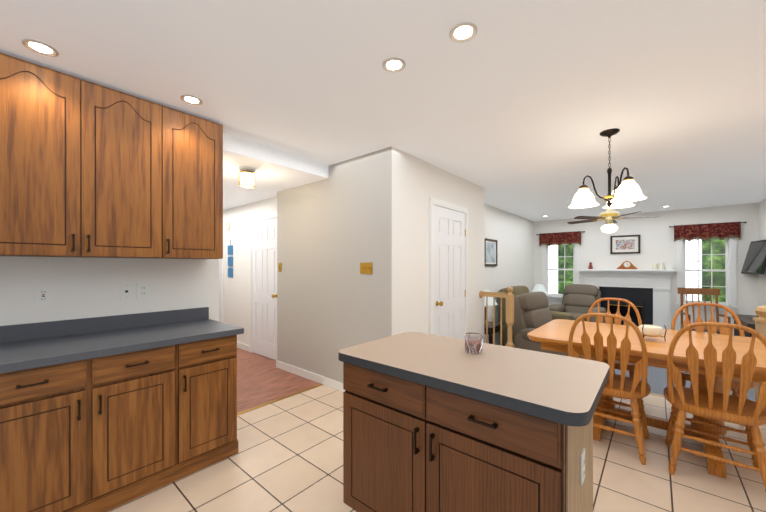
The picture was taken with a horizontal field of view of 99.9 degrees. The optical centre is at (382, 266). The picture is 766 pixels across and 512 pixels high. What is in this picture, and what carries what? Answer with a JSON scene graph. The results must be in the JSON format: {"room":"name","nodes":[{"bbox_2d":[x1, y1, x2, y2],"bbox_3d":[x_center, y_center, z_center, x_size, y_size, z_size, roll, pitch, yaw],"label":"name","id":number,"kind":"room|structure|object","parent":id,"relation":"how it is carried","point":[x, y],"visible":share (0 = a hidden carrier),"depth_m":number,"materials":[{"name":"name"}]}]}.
{"room":"kitchen","nodes":[
{"label":"kitchen","id":0,"kind":"room"},
{"bbox_2d":[0,256,218,325],"bbox_3d":[-2.012,0.113,2.218,0.120,2.480,1.650,0,0,40],"label":"wall","id":1,"kind":"structure","parent":0,"point":[82,287],"depth_m":2.21,"materials":[{"name":"white paint"}]},
{"bbox_2d":[34,286,51,305],"bbox_3d":[-2.111,0.183,2.000,0.010,0.120,0.075,0,0,40],"label":"outlet","id":2,"kind":"object","parent":1,"relation":"attached to","point":[42,295],"visible":1,"depth_m":2.00,"materials":[{"name":"white plastic"}]},
{"bbox_2d":[0,53,175,258],"bbox_3d":[-1.905,-0.583,2.002,0.317,1.052,0.942,0,0,40],"label":"upper cabinet","id":3,"kind":"object","parent":1,"relation":"attached to","point":[88,169],"depth_m":1.90,"materials":[{"name":"brown wood"}]},
{"bbox_2d":[0,307,207,342],"bbox_3d":[-2.016,0.398,2.102,0.021,0.099,1.648,0,0,40],"label":"backsplash","id":4,"kind":"structure","parent":1,"relation":"attached to","point":[8,333],"depth_m":2.17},
{"bbox_2d":[120,283,132,299],"bbox_3d":[-1.845,0.182,2.314,0.008,0.120,0.070,0,0,40],"label":"outlet","id":5,"kind":"object","parent":1,"relation":"attached to","point":[126,291],"visible":1,"depth_m":2.31,"materials":[{"name":"white plastic"}]},
{"bbox_2d":[137,282,148,298],"bbox_3d":[-1.782,0.182,2.389,0.010,0.120,0.075,0,0,40],"label":"duplex electrical outlet","id":6,"kind":"object","parent":1,"relation":"attached to","point":[142,290],"visible":1,"depth_m":2.39,"materials":[{"name":"white plastic"}]},
{"bbox_2d":[176,110,222,258],"bbox_3d":[-1.527,-0.584,2.447,0.317,1.052,0.471,0,0,40],"label":"upper cabinet","id":7,"kind":"object","parent":1,"relation":"attached to","point":[199,141],"depth_m":2.39,"materials":[{"name":"brown wood"}]},
{"bbox_2d":[223,197,276,359],"bbox_3d":[-2.865,0.109,5.810,4.170,2.480,0.120,0,0,40],"label":"wall","id":8,"kind":"structure","parent":0,"point":[236,299],"depth_m":5.29,"materials":[{"name":"white paint"}]},
{"bbox_2d":[219,223,223,322],"bbox_3d":[-3.171,0.295,5.952,0.872,2.106,0.116,0,0,40],"label":"door frame","id":9,"kind":"structure","parent":8,"relation":"attached to","point":[221,290],"depth_m":5.69,"materials":[{"name":"white wood"}]},
{"bbox_2d":[226,222,229,229],"bbox_3d":[-2.674,-0.691,5.547,0.120,0.120,0.029,0,0,40],"label":"thermostat","id":10,"kind":"object","parent":8,"relation":"attached to","point":[227,225],"visible":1,"depth_m":5.53,"materials":[{"name":"beige plastic"}]},
{"bbox_2d":[228,240,232,254],"bbox_3d":[-2.610,-0.321,5.500,0.160,0.260,0.019,0,0,40],"label":"framed picture","id":11,"kind":"object","parent":8,"relation":"attached to","point":[230,248],"depth_m":5.48,"materials":[{"name":"blue"}]},
{"bbox_2d":[228,257,232,265],"bbox_3d":[-2.610,-0.081,5.500,0.160,0.160,0.019,0,0,40],"label":"framed picture","id":12,"kind":"object","parent":8,"relation":"attached to","point":[230,260],"depth_m":5.48,"materials":[{"name":"blue"}]},
{"bbox_2d":[228,268,232,276],"bbox_3d":[-2.610,0.109,5.500,0.160,0.160,0.019,0,0,40],"label":"framed picture","id":13,"kind":"object","parent":8,"relation":"attached to","point":[230,270],"depth_m":5.48,"materials":[{"name":"blue"}]},
{"bbox_2d":[237,342,248,350],"bbox_3d":[-3.246,1.303,6.047,3.045,0.090,0.014,0,0,40],"label":"baseboard","id":14,"kind":"structure","parent":8,"relation":"attached to","point":[239,345],"depth_m":5.20,"materials":[{"name":"white wood"}]},
{"bbox_2d":[249,213,276,359],"bbox_3d":[-1.754,0.297,4.747,0.912,2.106,0.116,0,0,40],"label":"door","id":15,"kind":"structure","parent":8,"relation":"attached to","point":[263,288],"depth_m":4.79,"materials":[{"name":"white wood"}]},
{"bbox_2d":[223,134,327,209],"bbox_3d":[-2.925,-1.120,4.927,5.220,0.260,1.540,0,0,40],"label":"ceiling soffit","id":16,"kind":"structure","parent":0,"point":[276,171],"depth_m":3.43,"materials":[{"name":"white paint"}]},
{"bbox_2d":[239,166,255,188],"bbox_3d":[-1.377,-0.896,3.259,0.168,0.185,0.167,0,0,40],"label":"ceiling light","id":17,"kind":"object","parent":16,"relation":"hanging from","point":[247,175],"visible":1,"depth_m":3.20,"materials":[{"name":"white glass"}]},
{"bbox_2d":[237,348,322,414],"bbox_3d":[-2.909,1.498,4.917,5.022,0.304,1.540,0,0,40],"label":"floor","id":18,"kind":"structure","parent":0,"point":[262,381],"depth_m":3.70,"materials":[{"name":"brown wood"}]},
{"bbox_2d":[0,0,765,220],"bbox_3d":[2.239,-1.189,3.808,4.540,0.120,8.980,0,0,40],"label":"ceiling","id":19,"kind":"structure","parent":0,"point":[516,107],"depth_m":1.94,"materials":[{"name":"white paint"}]},
{"bbox_2d":[22,39,58,56],"bbox_3d":[-1.765,-1.122,1.659,0.132,0.009,0.132,0,0,40],"label":"recessed light","id":20,"kind":"object","parent":19,"relation":"in","point":[40,47],"visible":1,"depth_m":1.65,"materials":[{"name":"white glass"}]},
{"bbox_2d":[180,95,202,104],"bbox_3d":[-1.296,-1.123,2.179,0.132,0.009,0.132,0,0,40],"label":"recessed light","id":21,"kind":"object","parent":19,"relation":"in","point":[191,99],"visible":1,"depth_m":2.17,"materials":[{"name":"white glass"}]},
{"bbox_2d":[382,57,405,72],"bbox_3d":[0.061,-1.123,1.801,0.132,0.009,0.132,0,0,40],"label":"recessed light","id":22,"kind":"object","parent":19,"relation":"in","point":[394,64],"visible":1,"depth_m":1.79,"materials":[{"name":"white glass"}]},
{"bbox_2d":[449,22,476,42],"bbox_3d":[0.387,-1.122,1.550,0.132,0.009,0.132,0,0,40],"label":"recessed light","id":23,"kind":"object","parent":19,"relation":"in","point":[462,32],"visible":1,"depth_m":1.55,"materials":[{"name":"white glass"}]},
{"bbox_2d":[568,128,646,208],"bbox_3d":[1.901,-0.805,2.738,0.543,0.645,0.543,0,0,40],"label":"chandelier","id":24,"kind":"object","parent":19,"relation":"hanging from","point":[627,192],"visible":1,"depth_m":2.69,"materials":[{"name":"white glass"}]},
{"bbox_2d":[567,200,660,232],"bbox_3d":[3.827,-0.842,5.431,1.311,0.577,1.250,0,0,40],"label":"ceiling fan","id":25,"kind":"object","parent":19,"relation":"hanging from","point":[608,216],"visible":0.85,"depth_m":5.32,"materials":[{"name":"beige"}]},
{"bbox_2d":[108,385,765,511],"bbox_3d":[0.760,1.503,1.977,4.420,0.300,4.870,0,0,40],"label":"floor","id":26,"kind":"structure","parent":0,"point":[288,457],"depth_m":2.10,"materials":[{"name":"beige tile"}]},
{"bbox_2d":[0,343,191,511],"bbox_3d":[-1.794,0.920,1.909,0.610,0.865,0.964,0,0,40],"label":"base cabinet","id":27,"kind":"object","parent":26,"relation":"on","point":[104,414],"depth_m":1.73,"materials":[{"name":"brown wood"}]},
{"bbox_2d":[0,319,243,374],"bbox_3d":[-1.781,0.467,1.903,0.637,0.040,1.648,0,0,40],"label":"countertop","id":28,"kind":"structure","parent":27,"relation":"on","point":[27,354],"depth_m":1.89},
{"bbox_2d":[192,335,237,472],"bbox_3d":[-1.425,0.919,2.343,0.610,0.865,0.462,0,0,40],"label":"base cabinet","id":29,"kind":"object","parent":26,"relation":"on","point":[214,361],"depth_m":2.19,"materials":[{"name":"brown wood"}]},
{"bbox_2d":[277,146,484,382],"bbox_3d":[0.030,0.110,4.484,1.960,2.480,2.152,0,0,40],"label":"wall block","id":30,"kind":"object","parent":26,"relation":"on","point":[340,223],"visible":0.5,"depth_m":3.49,"materials":[{"name":"white paint"}]},
{"bbox_2d":[278,263,281,271],"bbox_3d":[-1.365,0.015,4.247,0.070,0.115,0.014,0,0,40],"label":"light switch","id":31,"kind":"object","parent":30,"relation":"attached to","point":[279,267],"visible":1,"depth_m":4.24,"materials":[{"name":"gold"}]},
{"bbox_2d":[276,360,344,391],"bbox_3d":[-0.670,1.306,3.661,1.988,0.090,0.014,0,0,40],"label":"baseboard","id":32,"kind":"structure","parent":30,"relation":"attached to","point":[328,382],"depth_m":3.80,"materials":[{"name":"white wood"}]},
{"bbox_2d":[360,262,371,273],"bbox_3d":[-0.172,0.021,3.234,0.165,0.115,0.014,0,0,40],"label":"light switch","id":33,"kind":"object","parent":30,"relation":"attached to","point":[365,268],"visible":1,"depth_m":3.23,"materials":[{"name":"gold metal"}]},
{"bbox_2d":[429,197,467,339],"bbox_3d":[0.823,0.298,3.858,0.116,2.106,0.912,0,0,40],"label":"door","id":34,"kind":"structure","parent":30,"relation":"attached to","point":[448,272],"depth_m":3.83,"materials":[{"name":"white wood"}]},
{"bbox_2d":[338,332,609,511],"bbox_3d":[0.400,0.903,1.607,1.150,0.900,0.700,0,0,40],"label":"kitchen island","id":35,"kind":"object","parent":26,"relation":"on","point":[434,423],"visible":1,"depth_m":1.34,"materials":[{"name":"oak"},{"name":"laminate"}]},
{"bbox_2d":[465,332,482,354],"bbox_3d":[0.475,0.405,1.687,0.091,0.097,0.091,0,0,40],"label":"candle holder","id":36,"kind":"object","parent":35,"relation":"on","point":[473,346],"visible":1,"depth_m":1.66,"materials":[{"name":"clear glass"}]},
{"bbox_2d":[580,448,584,485],"bbox_3d":[0.793,0.794,1.273,0.010,0.115,0.070,0,0,40],"label":"outlet","id":37,"kind":"object","parent":35,"relation":"attached to","point":[582,466],"visible":1,"depth_m":1.25,"materials":[{"name":"white plastic"}]},
{"bbox_2d":[479,287,513,347],"bbox_3d":[1.558,0.815,4.415,0.455,1.070,0.102,0,0,40],"label":"railing","id":38,"kind":"object","parent":26,"relation":"on","point":[509,296],"visible":0.83,"depth_m":4.32,"materials":[{"name":"brown wood"}]},
{"bbox_2d":[568,313,650,464],"bbox_3d":[1.731,0.844,2.471,0.498,1.022,0.530,0,0,40],"label":"chair","id":39,"kind":"object","parent":26,"relation":"on","point":[635,390],"visible":0.73,"depth_m":2.30,"materials":[{"name":"brown wood"}]},
{"bbox_2d":[580,298,641,377],"bbox_3d":[2.251,0.844,3.176,0.498,1.022,0.530,0,0,40],"label":"chair","id":40,"kind":"object","parent":26,"relation":"on","point":[630,367],"visible":0.19,"depth_m":3.29,"materials":[{"name":"brown wood"}]},
{"bbox_2d":[527,319,765,478],"bbox_3d":[2.199,0.971,2.644,1.650,0.762,1.150,0,0,40],"label":"dining table","id":41,"kind":"object","parent":26,"relation":"on","point":[552,335],"visible":0.5,"depth_m":2.46,"materials":[{"name":"brown wood"}]},
{"bbox_2d":[638,322,666,340],"bbox_3d":[2.154,0.527,2.577,0.178,0.126,0.170,0,0,40],"label":"bowl","id":42,"kind":"object","parent":41,"relation":"on","point":[651,331],"visible":0.9,"depth_m":2.53,"materials":[{"name":"beige"}]},
{"bbox_2d":[671,302,755,405],"bbox_3d":[2.773,0.844,2.740,0.498,1.022,0.530,0,0,40],"label":"chair","id":43,"kind":"object","parent":26,"relation":"on","point":[735,386],"visible":0.27,"depth_m":2.83,"materials":[{"name":"brown wood"}]},
{"bbox_2d":[664,322,765,491],"bbox_3d":[2.159,0.845,2.095,0.498,1.022,0.530,0,0,40],"label":"chair","id":44,"kind":"object","parent":26,"relation":"on","point":[725,406],"visible":1,"depth_m":1.99,"materials":[{"name":"brown wood"}]},
{"bbox_2d":[753,305,765,401],"bbox_3d":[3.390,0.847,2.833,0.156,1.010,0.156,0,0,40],"label":"chair","id":45,"kind":"object","parent":26,"relation":"on","point":[760,322],"visible":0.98,"depth_m":2.83,"materials":[{"name":"brown wood"}]},
{"bbox_2d":[484,204,533,343],"bbox_3d":[2.374,0.198,6.549,0.120,2.660,4.630,0,0,40],"label":"wall","id":46,"kind":"structure","parent":0,"point":[512,234],"depth_m":6.77,"materials":[{"name":"white paint"}]},
{"bbox_2d":[485,238,496,265],"bbox_3d":[2.013,-0.252,6.008,0.025,0.500,0.600,0,0,40],"label":"picture","id":47,"kind":"object","parent":46,"relation":"attached to","point":[490,252],"visible":0.85,"depth_m":6.00,"materials":[{"name":"black"}]},
{"bbox_2d":[498,344,754,400],"bbox_3d":[3.924,1.679,5.378,4.000,0.300,4.410,0,0,40],"label":"floor","id":48,"kind":"structure","parent":0,"point":[657,380],"depth_m":4.27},
{"bbox_2d":[484,321,503,345],"bbox_3d":[1.637,1.229,5.188,0.440,0.600,0.500,0,0,40],"label":"end table","id":49,"kind":"object","parent":48,"relation":"on","point":[490,328],"visible":0.21,"depth_m":5.03,"materials":[{"name":"brown wood"}]},
{"bbox_2d":[484,290,497,323],"bbox_3d":[1.637,0.657,5.187,0.400,0.545,0.400,0,0,40],"label":"table lamp","id":50,"kind":"object","parent":49,"relation":"on","point":[490,301],"visible":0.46,"depth_m":5.06,"materials":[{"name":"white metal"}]},
{"bbox_2d":[498,286,572,347],"bbox_3d":[2.754,0.953,5.901,1.188,1.152,1.121,0,0,40],"label":"recliner","id":51,"kind":"object","parent":48,"relation":"on","point":[518,290],"visible":0.17,"depth_m":5.89,"materials":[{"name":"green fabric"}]},
{"bbox_2d":[513,291,579,357],"bbox_3d":[2.413,0.954,4.489,1.152,1.152,1.087,0,0,40],"label":"recliner","id":52,"kind":"object","parent":48,"relation":"on","point":[532,311],"visible":0.33,"depth_m":4.52,"materials":[{"name":"brown fabric"}]},
{"bbox_2d":[547,284,605,322],"bbox_3d":[3.967,0.965,6.667,1.035,1.126,1.710,0,0,40],"label":"recliner","id":53,"kind":"object","parent":48,"relation":"on","point":[578,300],"visible":0.44,"depth_m":6.93,"materials":[{"name":"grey fabric"}]},
{"bbox_2d":[580,269,675,328],"bbox_3d":[5.178,0.797,6.893,1.630,1.460,0.230,0,0,40],"label":"fireplace","id":54,"kind":"object","parent":48,"relation":"on","point":[643,296],"visible":0.77,"depth_m":6.78,"materials":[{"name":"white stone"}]},
{"bbox_2d":[617,261,636,268],"bbox_3d":[5.218,-0.022,6.877,0.360,0.180,0.098,0,0,40],"label":"mantel clock","id":55,"kind":"object","parent":54,"relation":"on","point":[626,265],"visible":1,"depth_m":6.84,"materials":[{"name":"brown wood"}]},
{"bbox_2d":[666,263,671,269],"bbox_3d":[5.735,0.003,6.443,0.090,0.130,0.060,0,0,40],"label":"candle","id":56,"kind":"object","parent":54,"relation":"on","point":[668,266],"depth_m":6.42,"materials":[{"name":"beige wax"}]},
{"bbox_2d":[677,288,730,333],"bbox_3d":[5.703,0.966,5.712,0.580,1.117,0.855,0,0,30],"label":"rocking chair","id":57,"kind":"object","parent":48,"relation":"on","point":[703,291],"visible":0.42,"depth_m":5.91,"materials":[{"name":"brown wood"}]},
{"bbox_2d":[732,314,758,336],"bbox_3d":[5.417,1.150,4.602,0.440,0.760,1.140,0,0,40],"label":"tv stand","id":58,"kind":"object","parent":48,"relation":"on","point":[747,321],"visible":0.11,"depth_m":4.64,"materials":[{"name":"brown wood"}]},
{"bbox_3d":[3.672,1.252,7.553,0.460,0.550,0.500,0,0,40],"label":"end table","id":59,"kind":"object","parent":48,"relation":"on","visible":0},
{"bbox_2d":[532,284,548,294],"bbox_3d":[3.672,0.704,7.552,0.400,0.545,0.400,0,0,40],"label":"light","id":60,"kind":"object","parent":59,"relation":"on","point":[539,287],"visible":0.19,"depth_m":7.46,"materials":[{"name":"white fabric"}]},
{"bbox_2d":[534,203,757,334],"bbox_3d":[5.313,0.197,7.011,4.000,2.660,0.120,0,0,40],"label":"wall","id":61,"kind":"structure","parent":0,"point":[658,245],"depth_m":6.60,"materials":[{"name":"white paint"}]},
{"bbox_2d":[542,243,578,300],"bbox_3d":[4.307,0.094,7.820,0.850,1.485,0.150,0,0,40],"label":"room window","id":62,"kind":"structure","parent":61,"relation":"in","point":[559,296],"depth_m":7.86,"materials":[{"name":"white"}]},
{"bbox_2d":[536,231,584,246],"bbox_3d":[4.250,-0.643,7.752,1.050,0.340,0.081,0,0,40],"label":"valance","id":63,"kind":"object","parent":61,"relation":"attached to","point":[561,238],"visible":0.98,"depth_m":7.75,"materials":[{"name":"red fabric"}]},
{"bbox_2d":[610,235,639,253],"bbox_3d":[5.245,-0.468,6.970,0.520,0.400,0.025,0,0,40],"label":"framed picture","id":64,"kind":"object","parent":61,"relation":"attached to","point":[625,244],"visible":0.9,"depth_m":6.97,"materials":[{"name":"black"}]},
{"bbox_2d":[675,237,738,311],"bbox_3d":[6.212,0.096,6.201,0.850,1.485,0.150,0,0,40],"label":"room window","id":65,"kind":"structure","parent":61,"relation":"in","point":[730,255],"depth_m":6.14,"materials":[{"name":"white"}]},
{"bbox_2d":[669,222,746,241],"bbox_3d":[6.155,-0.642,6.134,1.050,0.340,0.082,0,0,40],"label":"valance","id":66,"kind":"object","parent":61,"relation":"attached to","point":[721,231],"visible":0.98,"depth_m":6.11,"materials":[{"name":"red fabric"}]},
{"bbox_2d":[758,198,765,306],"bbox_3d":[4.312,0.252,2.836,0.120,2.760,7.780,0,0,40],"label":"wall","id":67,"kind":"structure","parent":0,"point":[761,236],"depth_m":5.52,"materials":[{"name":"white paint"}]},
{"bbox_2d":[741,240,765,274],"bbox_3d":[6.438,-0.151,5.522,0.214,0.576,0.920,0,0,33],"label":"tv","id":68,"kind":"object","parent":67,"relation":"attached to","point":[755,261],"visible":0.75,"depth_m":5.47,"materials":[{"name":"black"}]},
{"label":"outside","id":69,"kind":"structure","parent":0,"visible":0},
{"bbox_2d":[548,239,725,301],"bbox_3d":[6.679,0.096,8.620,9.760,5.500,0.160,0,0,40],"label":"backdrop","id":70,"kind":"structure","parent":69,"point":[721,276],"depth_m":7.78,"materials":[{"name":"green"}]}
]}

